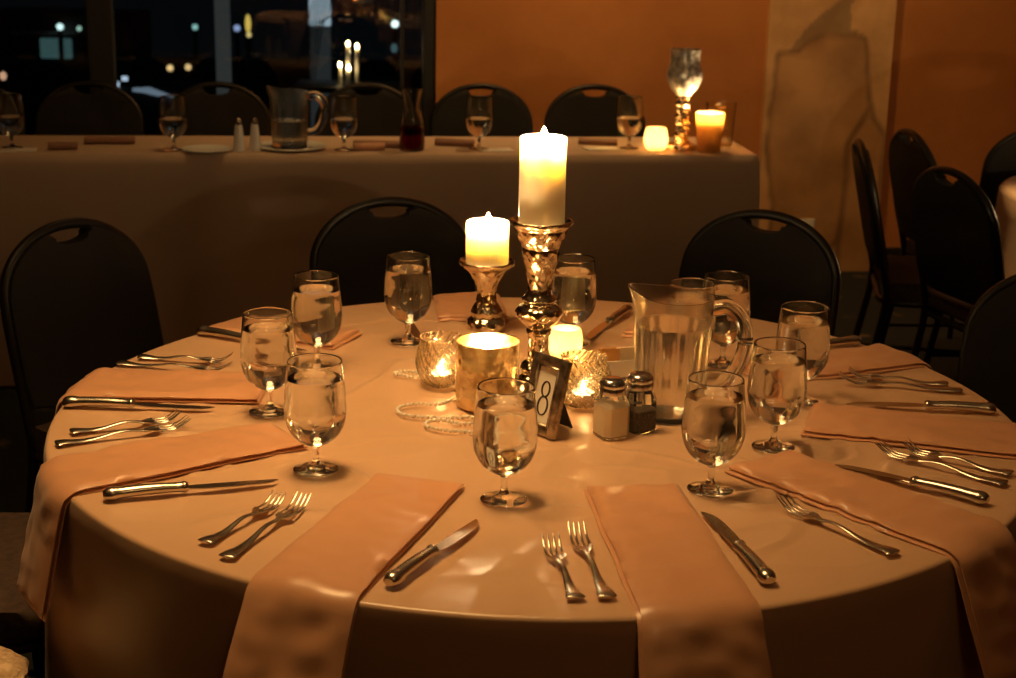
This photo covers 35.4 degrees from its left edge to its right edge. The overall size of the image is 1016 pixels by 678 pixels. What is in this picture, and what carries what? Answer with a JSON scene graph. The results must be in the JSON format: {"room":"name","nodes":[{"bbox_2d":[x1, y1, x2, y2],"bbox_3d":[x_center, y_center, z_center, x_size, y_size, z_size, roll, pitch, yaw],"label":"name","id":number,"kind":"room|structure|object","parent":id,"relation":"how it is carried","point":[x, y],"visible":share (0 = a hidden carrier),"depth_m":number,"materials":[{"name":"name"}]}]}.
{"room":"banquet hall","nodes":[
{"label":"banquet hall","id":0,"kind":"room"},
{"bbox_2d":[0,271,963,677],"bbox_3d":[-0.407,0.887,2.663,8.300,0.060,8.700,-1,16,-7],"label":"floor","id":1,"kind":"structure","parent":0,"point":[13,439],"depth_m":5.62,"materials":[{"name":"carpet"}]},
{"bbox_2d":[0,512,44,677],"bbox_3d":[-0.954,0.399,2.659,0.530,0.865,0.416,1,15,0],"label":"banquet chair","id":2,"kind":"object","parent":1,"relation":"on","point":[22,631],"visible":0.16,"depth_m":2.50,"materials":[{"name":"black paint"}]},
{"bbox_2d":[0,218,163,512],"bbox_3d":[-0.753,0.204,3.378,0.530,0.865,0.416,12,19,35],"label":"banquet chair","id":3,"kind":"object","parent":1,"relation":"on","point":[80,305],"visible":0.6,"depth_m":3.39,"materials":[{"name":"fabric"}]},
{"bbox_2d":[34,81,143,135],"bbox_3d":[-1.530,-0.471,5.763,0.416,0.865,0.530,-1,16,-7],"label":"banquet chair","id":4,"kind":"object","parent":1,"relation":"on","point":[112,111],"visible":0.41,"depth_m":5.88,"materials":[{"name":"black fabric"}]},
{"bbox_2d":[163,81,270,135],"bbox_3d":[-1.065,-0.476,5.817,0.416,0.865,0.530,-1,16,-7],"label":"banquet chair","id":5,"kind":"object","parent":1,"relation":"on","point":[208,114],"visible":0.31,"depth_m":5.94,"materials":[{"name":"black fabric"}]},
{"bbox_2d":[314,82,403,135],"bbox_3d":[-0.512,-0.483,5.881,0.416,0.865,0.530,-1,16,-7],"label":"banquet chair","id":6,"kind":"object","parent":1,"relation":"on","point":[379,114],"visible":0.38,"depth_m":6.00,"materials":[{"name":"black paint"}]},
{"bbox_2d":[309,197,475,306],"bbox_3d":[-0.210,0.149,3.617,0.416,0.865,0.530,-4,16,-17],"label":"banquet chair","id":7,"kind":"object","parent":1,"relation":"on","point":[355,244],"visible":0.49,"depth_m":3.72,"materials":[{"name":"black fabric"}]},
{"bbox_2d":[429,83,532,136],"bbox_3d":[-0.082,-0.488,5.932,0.416,0.865,0.530,-1,16,-7],"label":"banquet chair","id":8,"kind":"object","parent":1,"relation":"on","point":[512,117],"visible":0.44,"depth_m":6.05,"materials":[{"name":"black fabric"}]},
{"bbox_2d":[544,84,645,136],"bbox_3d":[0.353,-0.494,5.982,0.416,0.865,0.530,-1,16,-7],"label":"banquet chair","id":9,"kind":"object","parent":1,"relation":"on","point":[573,113],"visible":0.3,"depth_m":6.10,"materials":[{"name":"black paint"}]},
{"bbox_2d":[678,209,840,335],"bbox_3d":[0.458,0.174,3.575,0.416,0.865,0.530,10,18,30],"label":"banquet chair","id":10,"kind":"object","parent":1,"relation":"on","point":[792,262],"visible":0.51,"depth_m":3.65,"materials":[{"name":"black paint"}]},
{"bbox_2d":[852,138,959,352],"bbox_3d":[1.302,-0.175,4.899,0.530,0.865,0.416,3,16,6],"label":"banquet chair","id":11,"kind":"object","parent":1,"relation":"on","point":[898,275],"visible":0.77,"depth_m":4.75,"materials":[{"name":"black paint"}]},
{"bbox_2d":[880,128,965,364],"bbox_3d":[1.512,-0.254,5.199,0.530,0.865,0.416,-1,16,-8],"label":"banquet chair","id":12,"kind":"object","parent":1,"relation":"on","point":[908,159],"visible":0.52,"depth_m":5.15,"materials":[{"name":"black paint"}]},
{"bbox_2d":[911,166,1004,356],"bbox_3d":[1.426,-0.068,4.521,0.530,0.865,0.416,-4,16,-19],"label":"banquet chair","id":13,"kind":"object","parent":1,"relation":"on","point":[958,241],"visible":0.79,"depth_m":4.39,"materials":[{"name":"black paint"}]},
{"bbox_2d":[946,132,1015,338],"bbox_3d":[1.794,-0.343,5.542,0.416,0.865,0.530,3,16,8],"label":"banquet chair","id":14,"kind":"object","parent":1,"relation":"on","point":[999,165],"visible":0.38,"depth_m":5.26,"materials":[{"name":"black paint"}]},
{"bbox_2d":[956,274,1015,422],"bbox_3d":[1.004,0.334,3.036,0.416,0.865,0.530,8,17,24],"label":"banquet chair","id":15,"kind":"object","parent":1,"relation":"on","point":[987,356],"visible":0.3,"depth_m":3.19,"materials":[{"name":"black paint"}]},
{"bbox_3d":[-0.937,0.543,2.137,0.530,0.865,0.416,-5,17,-22],"label":"banquet chair","id":16,"kind":"object","parent":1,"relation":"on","visible":0},
{"bbox_2d":[0,646,28,677],"bbox_3d":[-0.815,0.467,2.136,0.342,0.080,0.281,-6,17,-23],"label":"folded shawl","id":17,"kind":"object","parent":16,"relation":"on","point":[12,664],"visible":1,"depth_m":2.20,"materials":[{"name":"beige fabric"}]},
{"bbox_3d":[1.953,-0.054,4.728,1.010,0.745,1.010,1,15,0],"label":"side table","id":18,"kind":"object","parent":1,"relation":"on","visible":0},
{"bbox_2d":[994,176,1015,278],"bbox_3d":[1.958,-0.292,4.662,1.064,0.258,1.064,1,15,0],"label":"tablecloth","id":19,"kind":"object","parent":18,"relation":"on","point":[1005,208],"visible":0.7,"depth_m":4.61,"materials":[{"name":"beige fabric"}]},
{"bbox_3d":[0.042,0.475,2.654,1.508,0.735,1.508,1,15,0],"label":"round banquet table","id":20,"kind":"object","parent":1,"relation":"on","visible":0},
{"bbox_2d":[44,297,1015,677],"bbox_3d":[0.050,0.469,2.647,1.605,0.735,1.606,1,15,0],"label":"tablecloth","id":21,"kind":"object","parent":20,"relation":"on","point":[136,593],"visible":0.42,"depth_m":2.08,"materials":[{"name":"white fabric"}]},
{"bbox_2d":[54,414,191,445],"bbox_3d":[-0.577,0.138,2.392,0.206,0.017,0.025,-7,18,-28],"label":"fork","id":22,"kind":"object","parent":21,"relation":"on","point":[59,442],"visible":1,"depth_m":2.39,"materials":[{"name":"silver metal"}]},
{"bbox_2d":[69,408,180,433],"bbox_3d":[-0.584,0.126,2.433,0.168,0.017,0.025,-6,17,-26],"label":"fork","id":23,"kind":"object","parent":21,"relation":"on","point":[148,420],"visible":1,"depth_m":2.44,"materials":[{"name":"silver metal"}]},
{"bbox_2d":[62,396,214,409],"bbox_3d":[-0.585,0.102,2.524,0.239,0.019,0.024,1,15,0],"label":"table knife","id":24,"kind":"object","parent":21,"relation":"on","point":[69,401],"visible":1,"depth_m":2.52,"materials":[{"name":"silver metal"}]},
{"bbox_2d":[54,367,264,416],"bbox_3d":[-0.572,0.124,2.649,0.348,0.122,0.169,2,15,2],"label":"napkin","id":25,"kind":"object","parent":21,"relation":"on","point":[177,385],"visible":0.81,"depth_m":2.60,"materials":[{"name":"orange fabric"}]},
{"bbox_2d":[17,422,307,622],"bbox_3d":[-0.508,0.260,2.327,0.417,0.209,0.161,-9,18,-33],"label":"napkin","id":26,"kind":"object","parent":21,"relation":"on","point":[60,478],"visible":1,"depth_m":2.25,"materials":[{"name":"orange fabric"}]},
{"bbox_2d":[116,360,232,369],"bbox_3d":[-0.574,0.042,2.737,0.205,0.017,0.025,3,16,8],"label":"fork","id":27,"kind":"object","parent":21,"relation":"on","point":[121,362],"visible":0.93,"depth_m":2.74,"materials":[{"name":"silver metal"}]},
{"bbox_2d":[102,479,277,500],"bbox_3d":[-0.431,0.200,2.178,0.239,0.019,0.024,-4,16,-19],"label":"table knife","id":28,"kind":"object","parent":21,"relation":"on","point":[113,493],"visible":1,"depth_m":2.16,"materials":[{"name":"silver metal"}]},
{"bbox_2d":[198,489,285,543],"bbox_3d":[-0.344,0.231,2.071,0.025,0.017,0.168,9,17,25],"label":"fork","id":29,"kind":"object","parent":21,"relation":"on","point":[209,539],"visible":1,"depth_m":2.06,"materials":[{"name":"silver metal"}]},
{"bbox_2d":[196,325,306,350],"bbox_3d":[-0.468,-0.001,2.902,0.239,0.019,0.024,9,17,26],"label":"table knife","id":30,"kind":"object","parent":21,"relation":"on","point":[203,330],"visible":0.74,"depth_m":2.92,"materials":[{"name":"silver metal"}]},
{"bbox_2d":[219,491,310,558],"bbox_3d":[-0.310,0.238,2.046,0.025,0.017,0.206,7,16,20],"label":"fork","id":31,"kind":"object","parent":21,"relation":"on","point":[232,553],"visible":1,"depth_m":2.04,"materials":[{"name":"silver metal"}]},
{"bbox_2d":[240,306,296,417],"bbox_3d":[-0.376,0.037,2.504,0.088,0.162,0.088,6,16,16],"label":"water goblet","id":32,"kind":"object","parent":21,"relation":"on","point":[268,339],"visible":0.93,"depth_m":2.47,"materials":[{"name":"clear glass"}]},
{"bbox_2d":[196,317,361,349],"bbox_3d":[-0.432,0.030,2.992,0.304,0.118,0.140,8,17,24],"label":"napkin","id":33,"kind":"object","parent":21,"relation":"on","point":[344,335],"visible":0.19,"depth_m":2.95,"materials":[{"name":"orange fabric"}]},
{"bbox_2d":[284,353,346,476],"bbox_3d":[-0.272,0.108,2.254,0.088,0.162,0.088,-1,16,-9],"label":"water goblet","id":34,"kind":"object","parent":21,"relation":"on","point":[315,406],"visible":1,"depth_m":2.22,"materials":[{"name":"clear glass"}]},
{"bbox_2d":[291,270,341,352],"bbox_3d":[-0.331,-0.032,2.755,0.088,0.162,0.088,-6,17,-25],"label":"water goblet","id":35,"kind":"object","parent":21,"relation":"on","point":[316,303],"visible":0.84,"depth_m":2.72,"materials":[{"name":"clear glass"}]},
{"bbox_2d":[223,472,464,677],"bbox_3d":[-0.210,0.359,2.033,0.167,0.232,0.505,6,16,17],"label":"napkin","id":36,"kind":"object","parent":21,"relation":"on","point":[296,619],"visible":1,"depth_m":1.89,"materials":[{"name":"orange fabric"}]},
{"bbox_2d":[384,251,431,345],"bbox_3d":[-0.183,-0.073,2.917,0.088,0.162,0.088,-6,17,-25],"label":"water goblet","id":37,"kind":"object","parent":21,"relation":"on","point":[408,280],"visible":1,"depth_m":2.88,"materials":[{"name":"clear glass"}]},
{"bbox_2d":[383,519,478,586],"bbox_3d":[-0.088,0.260,1.988,0.024,0.019,0.239,8,17,25],"label":"table knife","id":38,"kind":"object","parent":21,"relation":"on","point":[396,576],"visible":1,"depth_m":1.95,"materials":[{"name":"silver metal"}]},
{"bbox_2d":[395,395,473,433],"bbox_3d":[-0.064,0.121,2.510,0.167,0.007,0.225,-11,20,-37],"label":"strand","id":39,"kind":"object","parent":21,"relation":"on","point":[426,423],"visible":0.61,"depth_m":2.50,"materials":[{"name":"beige"}]},
{"bbox_2d":[415,330,461,387],"bbox_3d":[-0.112,0.036,2.674,0.088,0.084,0.088,4,16,9],"label":"globe","id":40,"kind":"object","parent":21,"relation":"on","point":[436,350],"visible":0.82,"depth_m":2.64,"materials":[{"name":"clear glass"}]},
{"bbox_2d":[432,292,509,320],"bbox_3d":[-0.079,-0.005,3.223,0.151,0.159,0.247,-1,16,-9],"label":"napkin","id":41,"kind":"object","parent":21,"relation":"on","point":[449,306],"visible":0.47,"depth_m":3.16,"materials":[{"name":"orange fabric"}]},
{"bbox_2d":[458,257,514,331],"bbox_3d":[-0.041,-0.085,3.024,0.107,0.132,0.108,1,15,0],"label":"candlestick","id":42,"kind":"object","parent":21,"relation":"on","point":[486,312],"visible":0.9,"depth_m":3.01,"materials":[{"name":"silver glass"}]},
{"bbox_2d":[458,257,514,276],"bbox_3d":[-0.040,-0.137,3.010,0.107,0.023,0.108,1,15,0],"label":"cup","id":43,"kind":"object","parent":42,"relation":"on","point":[475,271],"depth_m":2.98,"materials":[{"name":"silver glass"}]},
{"bbox_2d":[466,213,508,266],"bbox_3d":[-0.038,-0.190,2.995,0.081,0.096,0.081,1,15,0],"label":"pillar candle","id":44,"kind":"object","parent":42,"relation":"on","point":[487,238],"visible":1,"depth_m":2.97,"materials":[{"name":"beige wax"}]},
{"bbox_2d":[455,332,519,412],"bbox_3d":[-0.033,0.054,2.563,0.103,0.110,0.103,1,15,0],"label":"candle cup","id":45,"kind":"object","parent":21,"relation":"on","point":[480,356],"visible":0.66,"depth_m":2.53,"materials":[{"name":"gold glass"}]},
{"bbox_2d":[472,378,537,507],"bbox_3d":[-0.004,0.141,2.154,0.088,0.162,0.088,2,15,3],"label":"water goblet","id":46,"kind":"object","parent":21,"relation":"on","point":[505,424],"visible":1,"depth_m":2.12,"materials":[{"name":"clear glass"}]},
{"bbox_2d":[509,216,573,380],"bbox_3d":[0.052,-0.057,2.640,0.106,0.287,0.108,-8,18,-30],"label":"candlestick","id":47,"kind":"object","parent":21,"relation":"on","point":[539,311],"visible":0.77,"depth_m":2.61,"materials":[{"name":"silver glass"}]},
{"bbox_2d":[509,216,573,250],"bbox_3d":[0.054,-0.173,2.608,0.106,0.046,0.104,1,15,0],"label":"cup","id":48,"kind":"object","parent":47,"relation":"on","point":[531,237],"depth_m":2.58,"materials":[{"name":"silver glass"}]},
{"bbox_2d":[518,127,566,225],"bbox_3d":[0.056,-0.264,2.583,0.076,0.160,0.076,1,15,0],"label":"pillar candle","id":49,"kind":"object","parent":47,"relation":"on","point":[543,155],"visible":0.98,"depth_m":2.56,"materials":[{"name":"beige wax"}]},
{"bbox_2d":[528,351,572,439],"bbox_3d":[0.066,0.084,2.451,0.062,0.119,0.080,-11,20,-38],"label":"frame","id":50,"kind":"object","parent":21,"relation":"on","point":[549,374],"visible":0.83,"depth_m":2.44,"materials":[{"name":"grey metal"}]},
{"bbox_2d":[542,532,585,599],"bbox_3d":[0.067,0.276,1.939,0.025,0.017,0.168,-1,16,-9],"label":"fork","id":51,"kind":"object","parent":21,"relation":"on","point":[572,592],"visible":1,"depth_m":1.93,"materials":[{"name":"silver metal"}]},
{"bbox_2d":[549,324,582,358],"bbox_3d":[0.102,0.011,2.821,0.060,0.062,0.060,1,15,0],"label":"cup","id":52,"kind":"object","parent":21,"relation":"on","point":[563,337],"visible":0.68,"depth_m":2.80,"materials":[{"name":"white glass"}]},
{"bbox_2d":[552,253,596,346],"bbox_3d":[0.118,-0.069,2.924,0.088,0.162,0.088,8,17,22],"label":"water goblet","id":53,"kind":"object","parent":21,"relation":"on","point":[574,285],"visible":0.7,"depth_m":2.88,"materials":[{"name":"clear glass"}]},
{"bbox_2d":[560,349,610,408],"bbox_3d":[0.122,0.067,2.583,0.092,0.082,0.092,4,16,9],"label":"globe","id":54,"kind":"object","parent":21,"relation":"on","point":[589,367],"visible":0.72,"depth_m":2.55,"materials":[{"name":"clear glass"}]},
{"bbox_2d":[568,521,616,598],"bbox_3d":[0.102,0.270,1.961,0.025,0.017,0.206,-1,16,-8],"label":"fork","id":55,"kind":"object","parent":21,"relation":"on","point":[604,591],"visible":1,"depth_m":1.95,"materials":[{"name":"silver metal"}]},
{"bbox_2d":[587,304,632,339],"bbox_3d":[0.193,-0.034,3.071,0.024,0.019,0.239,8,17,22],"label":"table knife","id":56,"kind":"object","parent":21,"relation":"on","point":[626,308],"visible":1,"depth_m":3.08,"materials":[{"name":"silver metal"}]},
{"bbox_2d":[593,376,629,439],"bbox_3d":[0.159,0.103,2.433,0.046,0.093,0.046,-7,17,-27],"label":"salt shaker","id":57,"kind":"object","parent":21,"relation":"on","point":[612,406],"visible":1,"depth_m":2.42,"materials":[{"name":"clear glass"}]},
{"bbox_2d":[607,360,634,376],"bbox_3d":[0.186,0.046,2.758,0.072,0.030,0.044,-4,16,-17],"label":"caddy","id":58,"kind":"object","parent":21,"relation":"on","point":[622,368],"visible":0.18,"depth_m":2.74,"materials":[{"name":"white ceramic"}]},
{"bbox_2d":[626,371,656,434],"bbox_3d":[0.203,0.096,2.462,0.046,0.093,0.046,-9,19,-33],"label":"pepper shaker","id":59,"kind":"object","parent":21,"relation":"on","point":[641,397],"visible":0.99,"depth_m":2.44,"materials":[{"name":"clear glass"}]},
{"bbox_2d":[584,483,772,677],"bbox_3d":[0.203,0.361,2.008,0.166,0.207,0.501,-1,16,-8],"label":"napkin","id":60,"kind":"object","parent":21,"relation":"on","point":[697,617],"visible":1,"depth_m":1.88,"materials":[{"name":"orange fabric"}]},
{"bbox_2d":[628,283,752,423],"bbox_3d":[0.286,0.021,2.523,0.199,0.209,0.127,3,16,8],"label":"water pitcher","id":61,"kind":"object","parent":21,"relation":"on","point":[673,324],"visible":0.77,"depth_m":2.48,"materials":[{"name":"clear glass"}]},
{"bbox_2d":[669,277,715,339],"bbox_3d":[0.314,-0.019,2.755,0.088,0.162,0.088,8,17,24],"label":"water goblet","id":62,"kind":"object","parent":21,"relation":"on","point":[706,285],"visible":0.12,"depth_m":2.76,"materials":[{"name":"clear glass"}]},
{"bbox_2d":[681,370,745,496],"bbox_3d":[0.284,0.132,2.207,0.088,0.162,0.088,-3,16,-14],"label":"water goblet","id":63,"kind":"object","parent":21,"relation":"on","point":[713,428],"visible":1,"depth_m":2.17,"materials":[{"name":"clear glass"}]},
{"bbox_2d":[705,270,750,368],"bbox_3d":[0.383,-0.033,2.813,0.088,0.162,0.088,-6,17,-24],"label":"water goblet","id":64,"kind":"object","parent":21,"relation":"on","point":[731,285],"visible":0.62,"depth_m":2.78,"materials":[{"name":"clear glass"}]},
{"bbox_2d":[701,512,776,584],"bbox_3d":[0.289,0.257,2.024,0.024,0.019,0.239,-2,16,-12],"label":"table knife","id":65,"kind":"object","parent":21,"relation":"on","point":[764,574],"visible":1,"depth_m":1.98,"materials":[{"name":"silver metal"}]},
{"bbox_2d":[747,337,806,453],"bbox_3d":[0.402,0.085,2.387,0.088,0.162,0.088,5,16,13],"label":"water goblet","id":66,"kind":"object","parent":21,"relation":"on","point":[777,378],"visible":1,"depth_m":2.35,"materials":[{"name":"clear glass"}]},
{"bbox_2d":[776,300,829,406],"bbox_3d":[0.481,0.025,2.610,0.088,0.162,0.088,-2,16,-11],"label":"water goblet","id":67,"kind":"object","parent":21,"relation":"on","point":[808,322],"visible":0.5,"depth_m":2.57,"materials":[{"name":"clear glass"}]},
{"bbox_2d":[743,343,931,381],"bbox_3d":[0.598,0.106,2.859,0.392,0.154,0.141,-7,17,-26],"label":"napkin","id":68,"kind":"object","parent":21,"relation":"on","point":[875,358],"visible":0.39,"depth_m":2.83,"materials":[{"name":"orange fabric"}]},
{"bbox_2d":[776,493,899,554],"bbox_3d":[0.430,0.242,2.087,0.025,0.017,0.205,-9,19,-34],"label":"fork","id":69,"kind":"object","parent":21,"relation":"on","point":[888,550],"visible":1,"depth_m":2.08,"materials":[{"name":"silver metal"}]},
{"bbox_2d":[725,449,1015,677],"bbox_3d":[0.515,0.309,2.194,0.160,0.196,0.465,-12,20,-40],"label":"napkin","id":70,"kind":"object","parent":21,"relation":"on","point":[981,550],"visible":1,"depth_m":2.09,"materials":[{"name":"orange fabric"}]},
{"bbox_2d":[848,366,947,385],"bbox_3d":[0.672,0.065,2.745,0.168,0.017,0.025,5,16,13],"label":"fork","id":71,"kind":"object","parent":21,"relation":"on","point":[945,383],"visible":1,"depth_m":2.74,"materials":[{"name":"silver metal"}]},
{"bbox_2d":[839,371,962,392],"bbox_3d":[0.668,0.074,2.712,0.205,0.017,0.025,5,16,13],"label":"fork","id":72,"kind":"object","parent":21,"relation":"on","point":[868,382],"visible":1,"depth_m":2.71,"materials":[{"name":"silver metal"}]},
{"bbox_2d":[801,402,1015,459],"bbox_3d":[0.666,0.222,2.499,0.412,0.182,0.175,5,16,12],"label":"napkin","id":73,"kind":"object","parent":21,"relation":"on","point":[972,436],"visible":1,"depth_m":2.46,"materials":[{"name":"orange fabric"}]},
{"bbox_2d":[835,464,989,504],"bbox_3d":[0.566,0.199,2.257,0.239,0.019,0.024,13,20,37],"label":"table knife","id":74,"kind":"object","parent":21,"relation":"on","point":[979,497],"visible":0.98,"depth_m":2.22,"materials":[{"name":"silver metal"}]},
{"bbox_2d":[846,400,996,413],"bbox_3d":[0.672,0.106,2.599,0.239,0.019,0.024,3,16,7],"label":"table knife","id":75,"kind":"object","parent":21,"relation":"on","point":[982,407],"visible":1,"depth_m":2.59,"materials":[{"name":"silver metal"}]},
{"bbox_2d":[875,440,1008,484],"bbox_3d":[0.631,0.181,2.324,0.205,0.017,0.025,14,20,40],"label":"fork","id":76,"kind":"object","parent":21,"relation":"on","point":[910,457],"visible":1,"depth_m":2.32,"materials":[{"name":"silver metal"}]},
{"bbox_2d":[902,438,1013,475],"bbox_3d":[0.662,0.174,2.349,0.168,0.017,0.025,13,19,36],"label":"fork","id":77,"kind":"object","parent":21,"relation":"on","point":[1008,472],"visible":1,"depth_m":2.35,"materials":[{"name":"silver metal"}]},
{"bbox_3d":[-1.236,-0.269,5.276,4.065,0.744,0.392,-1,16,-7],"label":"head table","id":78,"kind":"object","parent":1,"relation":"on","visible":0},
{"bbox_2d":[0,135,759,385],"bbox_3d":[-1.241,-0.276,5.273,4.181,0.738,0.511,-1,16,-7],"label":"tablecloth","id":79,"kind":"object","parent":78,"relation":"on","point":[220,236],"visible":0.48,"depth_m":5.11,"materials":[{"name":"beige fabric"}]},
{"bbox_2d":[0,93,24,148],"bbox_3d":[-1.568,-0.686,5.024,0.088,0.171,0.088,14,20,39],"label":"water goblet","id":80,"kind":"object","parent":79,"relation":"on","point":[12,116],"visible":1,"depth_m":4.99,"materials":[{"name":"clear glass"}]},
{"bbox_2d":[84,136,134,143],"bbox_3d":[-1.292,-0.645,5.171,0.160,0.022,0.038,-1,16,-7],"label":"rolled napkin","id":81,"kind":"object","parent":79,"relation":"on","point":[87,139],"visible":1,"depth_m":5.16,"materials":[{"name":"brown fabric"}]},
{"bbox_2d":[159,95,186,151],"bbox_3d":[-1.060,-0.683,5.048,0.088,0.171,0.088,2,15,3],"label":"water goblet","id":82,"kind":"object","parent":79,"relation":"on","point":[172,108],"visible":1,"depth_m":5.01,"materials":[{"name":"clear glass"}]},
{"bbox_2d":[182,144,231,153],"bbox_3d":[-0.956,-0.600,5.056,0.156,0.011,0.156,1,15,0],"label":"plate","id":83,"kind":"object","parent":79,"relation":"on","point":[204,148],"visible":1,"depth_m":5.08,"materials":[{"name":"white ceramic"}]},
{"bbox_2d":[233,118,244,151],"bbox_3d":[-0.855,-0.650,5.062,0.039,0.107,0.039,1,15,0],"label":"shaker","id":84,"kind":"object","parent":79,"relation":"on","point":[238,144],"visible":1,"depth_m":5.05,"materials":[{"name":"white ceramic"}]},
{"bbox_2d":[261,140,326,150],"bbox_3d":[-0.702,-0.623,5.156,0.230,0.011,0.230,1,15,0],"label":"plate","id":85,"kind":"object","parent":79,"relation":"on","point":[312,145],"visible":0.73,"depth_m":5.16,"materials":[{"name":"white ceramic"}]},
{"bbox_2d":[266,86,328,148],"bbox_3d":[-0.682,-0.713,5.123,0.186,0.195,0.128,6,16,18],"label":"water pitcher","id":86,"kind":"object","parent":85,"relation":"on","point":[289,107],"visible":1,"depth_m":5.09,"materials":[{"name":"clear glass"}]},
{"bbox_2d":[330,96,357,151],"bbox_3d":[-0.527,-0.691,5.116,0.088,0.171,0.088,2,15,3],"label":"water goblet","id":87,"kind":"object","parent":79,"relation":"on","point":[343,112],"visible":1,"depth_m":5.08,"materials":[{"name":"clear glass"}]},
{"bbox_2d":[400,88,424,151],"bbox_3d":[-0.309,-0.706,5.140,0.081,0.195,0.081,1,15,0],"label":"carafe","id":88,"kind":"object","parent":79,"relation":"on","point":[412,133],"visible":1,"depth_m":5.11,"materials":[{"name":"clear glass"}]},
{"bbox_2d":[466,95,492,150],"bbox_3d":[-0.094,-0.703,5.192,0.088,0.171,0.088,2,15,3],"label":"water goblet","id":89,"kind":"object","parent":79,"relation":"on","point":[479,112],"visible":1,"depth_m":5.15,"materials":[{"name":"clear glass"}]},
{"bbox_2d":[617,95,642,149],"bbox_3d":[0.404,-0.717,5.277,0.088,0.171,0.088,2,15,3],"label":"water goblet","id":90,"kind":"object","parent":79,"relation":"on","point":[630,107],"visible":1,"depth_m":5.24,"materials":[{"name":"clear glass"}]},
{"bbox_2d":[644,126,667,151],"bbox_3d":[0.487,-0.658,5.250,0.080,0.076,0.080,1,15,0],"label":"candle","id":91,"kind":"object","parent":79,"relation":"on","point":[655,137],"visible":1,"depth_m":5.22,"materials":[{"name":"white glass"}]},
{"bbox_2d":[666,48,702,151],"bbox_3d":[0.578,-0.788,5.251,0.117,0.329,0.117,-6,17,-25],"label":"stand","id":92,"kind":"object","parent":79,"relation":"on","point":[684,72],"visible":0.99,"depth_m":5.21,"materials":[{"name":"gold glass"}]},
{"bbox_2d":[667,48,702,95],"bbox_3d":[0.580,-0.874,5.227,0.117,0.152,0.117,1,15,0],"label":"cup","id":93,"kind":"object","parent":92,"relation":"on","point":[684,72],"depth_m":5.18,"materials":[{"name":"clear glass"}]},
{"bbox_2d":[696,111,724,152],"bbox_3d":[0.663,-0.680,5.244,0.096,0.128,0.096,1,15,0],"label":"candle jar","id":94,"kind":"object","parent":79,"relation":"on","point":[709,124],"visible":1,"depth_m":5.21,"materials":[{"name":"orange glass"}]},
{"bbox_2d":[706,100,736,145],"bbox_3d":[0.717,-0.726,5.379,0.104,0.147,0.104,1,15,0],"label":"glass tumbler","id":95,"kind":"object","parent":79,"relation":"on","point":[728,107],"visible":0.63,"depth_m":5.34,"materials":[{"name":"glass"}]},
{"bbox_2d":[435,0,1015,246],"bbox_3d":[-0.816,-1.620,6.429,8.420,2.750,0.140,-1,16,-7],"label":"wall","id":96,"kind":"structure","parent":0,"point":[953,78],"depth_m":6.68,"materials":[{"name":"paint"}]},
{"bbox_2d":[85,0,435,135],"bbox_3d":[-2.647,-1.510,6.235,4.735,2.330,0.090,-1,16,-7],"label":"window","id":97,"kind":"structure","parent":96,"relation":"in","point":[100,23],"depth_m":6.44,"materials":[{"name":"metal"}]},
{"bbox_2d":[759,0,896,270],"bbox_3d":[1.360,-1.623,6.598,0.542,2.750,0.035,-1,16,-7],"label":"wall panel","id":98,"kind":"object","parent":96,"relation":"attached to","point":[828,63],"depth_m":6.76,"materials":[{"name":"stone"}]},
{"label":"outside","id":99,"kind":"structure","parent":0,"visible":0},
{"bbox_2d":[152,58,421,127],"bbox_3d":[-10.534,-2.487,23.969,44.001,0.100,35.200,-1,16,-7],"label":"ground","id":100,"kind":"structure","parent":99,"point":[278,73],"depth_m":38.67,"materials":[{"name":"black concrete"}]},
{"bbox_2d":[0,7,152,134],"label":"window","id":101,"kind":"structure","parent":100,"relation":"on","point":[29,48],"depth_m":19.22,"materials":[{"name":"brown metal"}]},
{"bbox_2d":[117,76,216,135],"bbox_3d":[-3.154,-1.232,15.049,0.960,2.520,0.630,1,15,0],"label":"kiosk","id":102,"kind":"object","parent":100,"relation":"on","point":[146,94],"visible":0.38,"depth_m":14.54,"materials":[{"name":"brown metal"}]},
{"bbox_2d":[214,0,231,93],"bbox_3d":[-1.921,-1.135,10.883,0.240,4.600,0.240,1,15,0],"label":"post","id":103,"kind":"object","parent":100,"relation":"on","point":[221,7],"visible":0.02,"depth_m":10.61,"materials":[{"name":"grey metal"}]},
{"bbox_2d":[246,32,252,91],"bbox_3d":[-2.517,-1.572,15.694,0.055,2.855,0.055,7,17,22],"label":"street lamp","id":104,"kind":"object","parent":100,"relation":"on","point":[249,56],"visible":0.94,"depth_m":15.37,"materials":[{"name":"brown metal"}]},
{"bbox_2d":[292,0,334,85],"bbox_3d":[-1.652,-1.555,13.847,0.450,3.841,0.040,1,15,0],"label":"bare sapling","id":105,"kind":"object","parent":100,"relation":"on","point":[327,17],"visible":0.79,"depth_m":13.57,"materials":[{"name":"brown wood"}]},
{"bbox_2d":[309,0,330,127],"bbox_3d":[-1.626,-1.856,13.888,0.180,4.400,0.100,1,15,0],"label":"lit sign","id":106,"kind":"object","parent":100,"relation":"on","point":[323,71],"visible":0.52,"depth_m":13.67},
{"bbox_2d":[290,79,404,93],"bbox_3d":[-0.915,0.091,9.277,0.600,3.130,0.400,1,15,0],"label":"table","id":107,"kind":"object","parent":100,"relation":"on","point":[322,86],"visible":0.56,"depth_m":8.79,"materials":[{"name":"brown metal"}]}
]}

